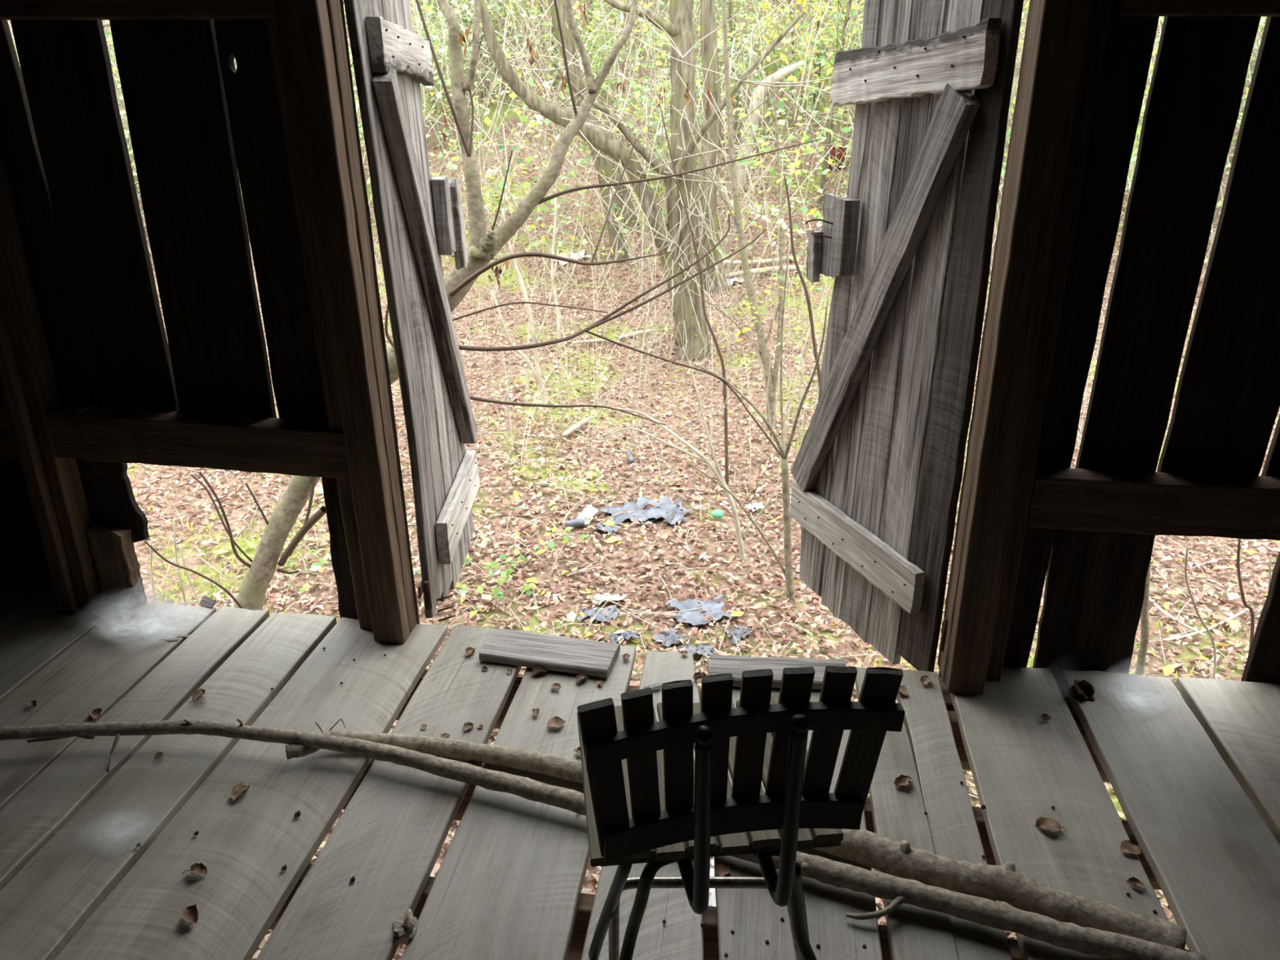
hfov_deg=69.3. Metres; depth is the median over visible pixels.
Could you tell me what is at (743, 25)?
leafy shrub
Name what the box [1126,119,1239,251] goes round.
bare shrub
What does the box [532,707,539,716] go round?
dry leaf
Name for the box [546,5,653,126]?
leafy shrub
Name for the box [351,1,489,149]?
leafy shrub
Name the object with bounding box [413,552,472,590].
seedling
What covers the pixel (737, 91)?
bare shrub
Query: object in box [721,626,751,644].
plastic sheet
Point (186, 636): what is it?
chip
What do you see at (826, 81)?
leafy shrub
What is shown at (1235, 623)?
fallen leaf
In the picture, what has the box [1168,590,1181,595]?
fallen leaf
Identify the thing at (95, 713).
dry leaf
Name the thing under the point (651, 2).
bare shrub
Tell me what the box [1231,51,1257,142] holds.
leafy shrub
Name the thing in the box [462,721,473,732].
dry leaf
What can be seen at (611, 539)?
fallen leaf
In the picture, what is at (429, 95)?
tree
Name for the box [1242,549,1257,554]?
fallen leaf
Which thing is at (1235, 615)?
fallen branch
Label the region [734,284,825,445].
seedling
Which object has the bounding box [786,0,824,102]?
tree
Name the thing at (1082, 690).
dry leaf
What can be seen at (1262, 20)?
bare shrub
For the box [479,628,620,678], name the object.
board
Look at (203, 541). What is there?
fallen leaf
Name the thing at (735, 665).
board
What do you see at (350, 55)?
shrub
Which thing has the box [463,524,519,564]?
seedling
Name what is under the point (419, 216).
door
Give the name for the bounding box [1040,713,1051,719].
dry leaf
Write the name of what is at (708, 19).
tree
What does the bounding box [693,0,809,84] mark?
leafy shrub
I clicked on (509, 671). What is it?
dry leaf
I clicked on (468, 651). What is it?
dry leaf
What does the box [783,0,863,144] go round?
leafy shrub
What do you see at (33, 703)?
dry leaf
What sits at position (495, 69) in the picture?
bare shrub
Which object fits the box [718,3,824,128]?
leafy shrub
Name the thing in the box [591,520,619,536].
plastic sheet
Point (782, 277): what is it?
seedling
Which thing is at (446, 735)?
dry leaf
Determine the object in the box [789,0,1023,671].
door
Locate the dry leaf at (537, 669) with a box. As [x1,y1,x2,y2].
[528,665,547,674]
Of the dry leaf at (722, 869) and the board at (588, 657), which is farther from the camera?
the board at (588, 657)
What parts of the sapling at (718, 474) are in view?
stem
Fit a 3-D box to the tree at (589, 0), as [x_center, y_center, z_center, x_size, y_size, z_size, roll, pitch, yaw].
[-2.588,-10.822,15.767,4.855,8.693,3.638,-2,23,-5]
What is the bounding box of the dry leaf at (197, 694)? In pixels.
[188,688,205,703]
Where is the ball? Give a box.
[711,509,723,518]
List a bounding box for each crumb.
[281,864,287,871]
[293,809,301,817]
[349,875,355,882]
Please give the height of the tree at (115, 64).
11.365 m
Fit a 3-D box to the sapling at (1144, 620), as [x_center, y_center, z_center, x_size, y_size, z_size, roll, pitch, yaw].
[2.101,0.608,3.900,0.184,1.358,0.042,3,23,7]
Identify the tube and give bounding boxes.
[565,519,584,527]
[626,450,634,463]
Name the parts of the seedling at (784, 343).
stem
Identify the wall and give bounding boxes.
[0,0,1279,694]
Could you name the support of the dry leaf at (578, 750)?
on the floor
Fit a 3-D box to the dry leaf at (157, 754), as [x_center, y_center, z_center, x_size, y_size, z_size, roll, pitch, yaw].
[-1.168,0.669,2.249,0.018,0.008,0.024,16,27,33]
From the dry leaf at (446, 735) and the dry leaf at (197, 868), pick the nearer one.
the dry leaf at (197, 868)
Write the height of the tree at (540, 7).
5.412 m
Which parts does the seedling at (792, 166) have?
stem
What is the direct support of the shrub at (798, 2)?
on the ground
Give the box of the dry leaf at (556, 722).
[546,715,565,727]
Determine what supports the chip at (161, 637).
on the floor
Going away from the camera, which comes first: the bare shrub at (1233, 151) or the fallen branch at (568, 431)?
the fallen branch at (568, 431)
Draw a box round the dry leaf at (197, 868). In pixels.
[182,862,207,874]
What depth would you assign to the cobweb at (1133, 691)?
2.50 m
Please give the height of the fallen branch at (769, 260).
0.098 m
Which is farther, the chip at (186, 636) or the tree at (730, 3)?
the tree at (730, 3)
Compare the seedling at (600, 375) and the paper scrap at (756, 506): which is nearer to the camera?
the paper scrap at (756, 506)
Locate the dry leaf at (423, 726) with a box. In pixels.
[421,724,426,729]
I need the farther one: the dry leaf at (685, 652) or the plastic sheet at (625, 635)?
the plastic sheet at (625, 635)
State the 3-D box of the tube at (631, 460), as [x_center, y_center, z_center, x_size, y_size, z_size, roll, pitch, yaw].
[-0.073,-0.172,6.919,0.040,0.058,0.137,-4,23,-11]
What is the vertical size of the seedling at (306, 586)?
0.310 m
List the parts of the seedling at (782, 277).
stem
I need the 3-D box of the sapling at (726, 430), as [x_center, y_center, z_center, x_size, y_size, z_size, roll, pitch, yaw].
[0.372,-1.055,6.064,0.532,2.601,0.024,3,23,7]
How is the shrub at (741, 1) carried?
on the ground
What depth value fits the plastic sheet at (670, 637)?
4.74 m
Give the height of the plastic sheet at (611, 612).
0.047 m
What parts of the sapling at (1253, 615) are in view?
stem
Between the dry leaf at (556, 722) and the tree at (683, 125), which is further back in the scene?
the tree at (683, 125)
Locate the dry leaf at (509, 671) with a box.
[506,669,512,674]
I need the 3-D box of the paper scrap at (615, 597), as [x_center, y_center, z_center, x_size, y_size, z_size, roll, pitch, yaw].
[-0.175,0.656,5.135,0.222,0.048,0.086,-2,23,-6]
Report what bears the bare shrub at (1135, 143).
on the ground
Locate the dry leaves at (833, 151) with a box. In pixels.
[828,144,846,169]
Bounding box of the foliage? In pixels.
[11,0,1262,273]
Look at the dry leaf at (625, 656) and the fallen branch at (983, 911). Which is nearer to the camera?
the fallen branch at (983, 911)
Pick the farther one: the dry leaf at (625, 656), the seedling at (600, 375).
the seedling at (600, 375)
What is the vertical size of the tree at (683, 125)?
3.998 m
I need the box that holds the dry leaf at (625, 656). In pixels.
[622,653,630,661]
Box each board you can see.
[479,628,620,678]
[709,654,845,689]
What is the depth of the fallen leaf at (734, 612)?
4.96 m
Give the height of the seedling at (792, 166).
2.463 m
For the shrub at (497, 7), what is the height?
2.788 m
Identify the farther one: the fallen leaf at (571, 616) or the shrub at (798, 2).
the shrub at (798, 2)
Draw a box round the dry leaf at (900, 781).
[893,774,912,790]
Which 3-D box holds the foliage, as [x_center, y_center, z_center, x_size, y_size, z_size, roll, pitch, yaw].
[-1.040,-14.217,18.231,48.137,16.166,22.139,3,23,7]
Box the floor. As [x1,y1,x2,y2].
[0,591,1279,959]
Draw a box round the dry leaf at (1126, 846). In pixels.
[1120,840,1141,854]
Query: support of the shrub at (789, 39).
on the ground
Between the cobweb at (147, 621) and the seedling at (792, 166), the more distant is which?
the seedling at (792, 166)
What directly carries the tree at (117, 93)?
on the ground
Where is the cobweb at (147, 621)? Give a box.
[99,596,182,635]
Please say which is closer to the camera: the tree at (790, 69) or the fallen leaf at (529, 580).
the fallen leaf at (529, 580)
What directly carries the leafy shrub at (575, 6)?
on the ground
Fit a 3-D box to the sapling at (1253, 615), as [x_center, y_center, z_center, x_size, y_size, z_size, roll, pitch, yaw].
[2.583,0.722,3.991,0.260,1.036,0.016,3,23,7]
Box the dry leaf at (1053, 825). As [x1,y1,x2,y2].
[1035,816,1066,831]
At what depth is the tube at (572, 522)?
5.88 m
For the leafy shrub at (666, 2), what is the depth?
18.43 m
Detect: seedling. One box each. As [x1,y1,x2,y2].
[281,543,330,599]
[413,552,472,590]
[455,545,532,611]
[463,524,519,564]
[481,380,562,415]
[511,490,590,570]
[536,457,599,499]
[577,364,633,400]
[694,320,753,354]
[715,245,829,480]
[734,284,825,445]
[735,115,848,479]
[742,316,821,447]
[749,193,846,467]
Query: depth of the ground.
7.17 m
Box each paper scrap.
[590,592,627,605]
[708,857,715,906]
[726,275,744,285]
[743,502,764,511]
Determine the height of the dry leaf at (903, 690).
0.016 m
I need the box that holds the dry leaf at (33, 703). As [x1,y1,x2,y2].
[27,699,36,706]
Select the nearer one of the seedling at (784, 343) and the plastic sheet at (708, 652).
the plastic sheet at (708, 652)
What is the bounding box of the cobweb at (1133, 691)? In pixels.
[1112,672,1160,712]
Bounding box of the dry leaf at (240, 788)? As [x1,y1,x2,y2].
[230,782,249,802]
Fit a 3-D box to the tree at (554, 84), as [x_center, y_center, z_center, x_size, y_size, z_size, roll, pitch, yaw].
[-2.058,-13.162,15.698,5.294,12.261,4.144,14,26,29]
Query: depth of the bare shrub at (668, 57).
13.76 m
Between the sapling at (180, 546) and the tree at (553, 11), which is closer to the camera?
the sapling at (180, 546)
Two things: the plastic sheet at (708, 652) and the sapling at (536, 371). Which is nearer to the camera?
the plastic sheet at (708, 652)
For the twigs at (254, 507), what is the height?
1.213 m
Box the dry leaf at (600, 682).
[596,680,603,685]
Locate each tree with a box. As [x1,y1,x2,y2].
[13,22,133,152]
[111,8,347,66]
[143,0,822,609]
[418,0,436,114]
[457,0,862,368]
[539,0,544,52]
[547,0,639,230]
[551,21,558,88]
[556,0,628,263]
[573,0,604,53]
[586,0,592,33]
[644,0,768,127]
[698,0,728,293]
[728,60,804,193]
[742,0,863,210]
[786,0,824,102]
[813,0,823,111]
[989,48,1022,271]
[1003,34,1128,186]
[1250,35,1257,77]
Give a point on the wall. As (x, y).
(92, 383)
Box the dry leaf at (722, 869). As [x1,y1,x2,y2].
[715,862,730,876]
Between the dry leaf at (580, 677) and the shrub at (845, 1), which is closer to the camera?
the dry leaf at (580, 677)
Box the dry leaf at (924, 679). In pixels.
[920,675,932,686]
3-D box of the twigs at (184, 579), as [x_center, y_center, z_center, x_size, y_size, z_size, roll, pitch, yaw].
[0.018,-1.602,8.894,19.323,1.481,12.549,3,23,7]
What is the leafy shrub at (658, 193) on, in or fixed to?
on the ground
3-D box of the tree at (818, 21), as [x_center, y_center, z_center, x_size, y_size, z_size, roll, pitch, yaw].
[3.766,-11.704,15.335,5.157,10.626,4.412,-17,28,-35]
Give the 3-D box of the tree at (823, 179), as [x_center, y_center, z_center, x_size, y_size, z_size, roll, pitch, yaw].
[2.795,-7.026,12.556,2.785,6.604,2.837,-18,29,-37]
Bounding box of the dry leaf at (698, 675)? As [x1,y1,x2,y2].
[693,671,707,680]
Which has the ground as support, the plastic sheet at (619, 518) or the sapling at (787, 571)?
the sapling at (787, 571)
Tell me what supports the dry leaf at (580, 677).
on the floor
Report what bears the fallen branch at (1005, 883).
on the floor
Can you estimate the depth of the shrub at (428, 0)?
19.36 m
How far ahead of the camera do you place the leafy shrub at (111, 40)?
13.31 m
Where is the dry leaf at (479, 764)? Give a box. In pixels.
[469,760,482,767]
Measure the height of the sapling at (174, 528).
0.713 m
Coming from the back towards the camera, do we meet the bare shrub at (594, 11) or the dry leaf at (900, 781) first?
the bare shrub at (594, 11)
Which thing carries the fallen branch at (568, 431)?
on the ground
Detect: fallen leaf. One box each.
[200,540,212,544]
[212,548,227,554]
[309,565,321,571]
[314,487,323,493]
[481,594,491,599]
[524,582,537,588]
[525,577,537,582]
[535,549,546,554]
[566,611,576,622]
[603,519,614,525]
[604,535,617,542]
[730,610,743,616]
[1162,663,1173,676]
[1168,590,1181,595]
[1226,592,1239,599]
[1227,619,1240,627]
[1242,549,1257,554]
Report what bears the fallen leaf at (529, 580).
on the ground
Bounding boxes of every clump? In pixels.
[392,908,417,939]
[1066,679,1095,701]
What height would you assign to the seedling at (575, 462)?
0.346 m
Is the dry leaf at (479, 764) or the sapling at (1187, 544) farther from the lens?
the sapling at (1187, 544)
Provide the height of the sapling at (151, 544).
0.661 m
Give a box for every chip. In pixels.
[158,635,178,641]
[176,634,191,638]
[199,595,216,608]
[644,682,661,689]
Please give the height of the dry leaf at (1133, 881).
0.011 m
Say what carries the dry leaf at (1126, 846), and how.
on the floor
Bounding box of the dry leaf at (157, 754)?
[154,752,164,759]
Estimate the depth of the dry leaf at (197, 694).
2.47 m
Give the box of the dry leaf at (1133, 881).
[1126,876,1146,890]
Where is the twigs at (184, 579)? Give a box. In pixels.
[126,186,1221,817]
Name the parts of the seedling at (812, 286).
stem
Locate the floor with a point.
(1194, 777)
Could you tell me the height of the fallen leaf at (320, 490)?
0.036 m
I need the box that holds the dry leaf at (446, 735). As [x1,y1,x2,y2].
[440,733,449,738]
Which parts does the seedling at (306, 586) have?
stem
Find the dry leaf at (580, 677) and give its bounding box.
[575,673,587,683]
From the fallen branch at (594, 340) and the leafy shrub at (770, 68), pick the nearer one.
the fallen branch at (594, 340)
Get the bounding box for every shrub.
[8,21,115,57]
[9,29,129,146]
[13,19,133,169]
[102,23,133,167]
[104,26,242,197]
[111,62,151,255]
[116,79,140,200]
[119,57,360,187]
[123,109,143,213]
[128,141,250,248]
[349,53,368,169]
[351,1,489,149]
[409,0,473,56]
[410,0,534,131]
[410,0,537,96]
[411,0,460,36]
[412,0,549,104]
[431,0,617,107]
[480,0,548,57]
[532,0,641,115]
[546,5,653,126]
[583,4,756,125]
[586,0,700,75]
[606,22,839,194]
[608,40,772,228]
[614,0,669,68]
[622,9,768,142]
[641,0,770,67]
[653,13,808,145]
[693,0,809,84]
[698,33,782,152]
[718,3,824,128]
[737,0,864,121]
[744,0,864,143]
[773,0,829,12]
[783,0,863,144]
[810,0,1015,95]
[832,0,863,73]
[996,147,1133,212]
[997,16,1256,214]
[1000,4,1163,185]
[1007,25,1026,136]
[1126,17,1264,239]
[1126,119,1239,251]
[1126,142,1228,186]
[1144,18,1266,171]
[1162,16,1266,165]
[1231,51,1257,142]
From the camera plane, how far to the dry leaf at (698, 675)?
2.56 m
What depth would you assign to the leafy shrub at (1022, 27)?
12.79 m
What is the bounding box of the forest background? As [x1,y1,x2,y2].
[7,0,1266,526]
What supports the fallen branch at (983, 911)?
on the floor
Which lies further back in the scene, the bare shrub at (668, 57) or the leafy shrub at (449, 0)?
the leafy shrub at (449, 0)
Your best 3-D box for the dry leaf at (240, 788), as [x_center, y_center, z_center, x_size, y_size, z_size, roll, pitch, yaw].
[-0.920,0.715,2.129,0.038,0.018,0.053,5,23,11]
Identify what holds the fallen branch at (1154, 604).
on the ground
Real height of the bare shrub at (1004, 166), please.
2.038 m
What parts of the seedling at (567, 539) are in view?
stem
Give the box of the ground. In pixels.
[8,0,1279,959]
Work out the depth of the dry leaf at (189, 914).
1.81 m
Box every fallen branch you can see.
[0,718,1206,959]
[285,718,1186,950]
[561,415,593,437]
[572,338,622,344]
[617,328,654,339]
[724,255,799,265]
[725,264,806,278]
[1148,596,1206,637]
[1158,606,1253,643]
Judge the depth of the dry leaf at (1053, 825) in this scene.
2.05 m
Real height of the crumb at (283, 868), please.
0.007 m
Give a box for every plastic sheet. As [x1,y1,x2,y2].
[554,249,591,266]
[576,503,598,526]
[576,604,619,621]
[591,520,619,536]
[600,501,656,524]
[604,628,639,643]
[635,495,691,524]
[651,626,689,647]
[665,594,738,625]
[677,643,714,658]
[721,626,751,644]
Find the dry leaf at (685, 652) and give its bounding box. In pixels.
[680,650,687,655]
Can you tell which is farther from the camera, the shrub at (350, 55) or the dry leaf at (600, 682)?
the shrub at (350, 55)
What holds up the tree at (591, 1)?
on the ground
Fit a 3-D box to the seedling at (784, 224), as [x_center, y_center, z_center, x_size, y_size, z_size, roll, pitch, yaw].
[1.056,-0.963,6.413,0.696,1.974,0.887,3,23,7]
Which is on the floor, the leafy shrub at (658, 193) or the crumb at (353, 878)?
the crumb at (353, 878)
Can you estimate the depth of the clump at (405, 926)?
1.78 m
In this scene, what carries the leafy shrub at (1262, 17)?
on the ground
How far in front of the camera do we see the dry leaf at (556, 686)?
2.52 m
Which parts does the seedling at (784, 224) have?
stem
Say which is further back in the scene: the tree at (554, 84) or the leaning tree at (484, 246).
the tree at (554, 84)
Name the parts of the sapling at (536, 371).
stem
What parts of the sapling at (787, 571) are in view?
stem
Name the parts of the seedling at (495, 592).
stem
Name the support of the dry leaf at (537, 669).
on the floor
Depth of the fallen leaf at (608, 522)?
5.93 m
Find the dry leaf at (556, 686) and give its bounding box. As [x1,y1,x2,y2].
[551,682,560,689]
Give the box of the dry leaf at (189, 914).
[181,904,198,929]
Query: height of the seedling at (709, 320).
0.293 m
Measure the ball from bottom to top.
0.058 m
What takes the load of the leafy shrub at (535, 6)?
on the ground
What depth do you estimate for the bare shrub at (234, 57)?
12.59 m
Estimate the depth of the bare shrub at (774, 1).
20.33 m
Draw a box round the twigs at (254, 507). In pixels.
[142,204,1276,819]
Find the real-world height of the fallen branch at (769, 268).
0.126 m
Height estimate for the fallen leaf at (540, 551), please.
0.019 m
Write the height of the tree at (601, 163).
3.683 m
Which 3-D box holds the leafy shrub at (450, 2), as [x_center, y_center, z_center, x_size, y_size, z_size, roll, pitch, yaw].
[-3.284,-8.760,17.398,2.633,2.934,1.849,-16,28,-34]
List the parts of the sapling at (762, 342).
stem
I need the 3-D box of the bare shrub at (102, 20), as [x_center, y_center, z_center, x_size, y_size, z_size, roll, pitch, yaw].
[-8.367,-6.079,14.394,4.335,2.855,3.824,-12,26,-26]
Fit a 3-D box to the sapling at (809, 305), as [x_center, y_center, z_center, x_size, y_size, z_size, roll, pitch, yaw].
[1.017,-0.673,5.698,0.418,2.303,0.030,3,23,7]
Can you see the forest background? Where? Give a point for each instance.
(477, 122)
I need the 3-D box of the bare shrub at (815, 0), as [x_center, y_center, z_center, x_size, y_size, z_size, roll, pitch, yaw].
[4.493,-6.097,14.432,3.438,2.509,2.303,-12,26,-28]
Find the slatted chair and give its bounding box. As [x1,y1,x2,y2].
[577,665,905,959]
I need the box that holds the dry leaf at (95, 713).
[88,707,102,720]
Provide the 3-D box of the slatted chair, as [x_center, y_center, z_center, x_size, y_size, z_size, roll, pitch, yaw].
[0.126,0.547,1.537,0.468,0.813,0.492,-2,23,-6]
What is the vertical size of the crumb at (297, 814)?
0.009 m
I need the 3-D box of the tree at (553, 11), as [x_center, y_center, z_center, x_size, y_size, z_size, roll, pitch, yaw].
[-0.572,-4.799,12.277,1.386,3.599,0.256,3,23,7]
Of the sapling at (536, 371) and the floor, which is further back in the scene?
the sapling at (536, 371)
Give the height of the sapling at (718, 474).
1.898 m
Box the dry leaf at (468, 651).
[465,647,475,657]
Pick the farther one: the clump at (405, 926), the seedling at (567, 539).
the seedling at (567, 539)
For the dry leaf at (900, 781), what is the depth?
2.18 m
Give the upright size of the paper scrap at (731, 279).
0.108 m
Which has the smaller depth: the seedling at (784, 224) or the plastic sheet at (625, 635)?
the plastic sheet at (625, 635)
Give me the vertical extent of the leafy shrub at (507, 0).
5.000 m
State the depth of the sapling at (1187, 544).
3.53 m
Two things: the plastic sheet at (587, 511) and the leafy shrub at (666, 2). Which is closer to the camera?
the plastic sheet at (587, 511)
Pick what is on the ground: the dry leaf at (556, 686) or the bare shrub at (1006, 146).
the bare shrub at (1006, 146)
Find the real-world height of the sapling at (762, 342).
3.449 m
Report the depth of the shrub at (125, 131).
11.75 m
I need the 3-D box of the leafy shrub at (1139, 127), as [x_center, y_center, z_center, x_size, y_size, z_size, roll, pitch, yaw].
[4.749,-4.318,10.393,2.969,3.990,3.236,16,27,33]
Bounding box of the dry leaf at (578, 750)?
[573,746,580,754]
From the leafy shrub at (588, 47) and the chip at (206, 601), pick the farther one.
the leafy shrub at (588, 47)
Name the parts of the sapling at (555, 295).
stem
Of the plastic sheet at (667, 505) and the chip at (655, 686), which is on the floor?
the chip at (655, 686)
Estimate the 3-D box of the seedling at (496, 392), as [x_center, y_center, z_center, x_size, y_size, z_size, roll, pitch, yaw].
[-0.962,-0.685,7.751,0.658,0.350,0.491,3,23,7]
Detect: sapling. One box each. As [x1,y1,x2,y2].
[150,537,156,600]
[173,520,186,605]
[178,543,201,606]
[491,208,559,409]
[551,127,585,350]
[601,346,778,563]
[659,103,728,484]
[676,0,788,429]
[688,254,828,602]
[783,173,821,388]
[1134,560,1151,675]
[1184,543,1216,679]
[1236,538,1271,653]
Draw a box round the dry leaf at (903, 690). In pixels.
[898,685,907,695]
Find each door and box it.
[343,0,479,621]
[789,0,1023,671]
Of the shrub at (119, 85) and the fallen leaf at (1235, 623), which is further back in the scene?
the shrub at (119, 85)
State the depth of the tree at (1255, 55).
12.36 m
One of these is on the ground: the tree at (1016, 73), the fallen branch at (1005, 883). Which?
the tree at (1016, 73)
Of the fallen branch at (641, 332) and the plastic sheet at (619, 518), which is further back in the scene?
the fallen branch at (641, 332)

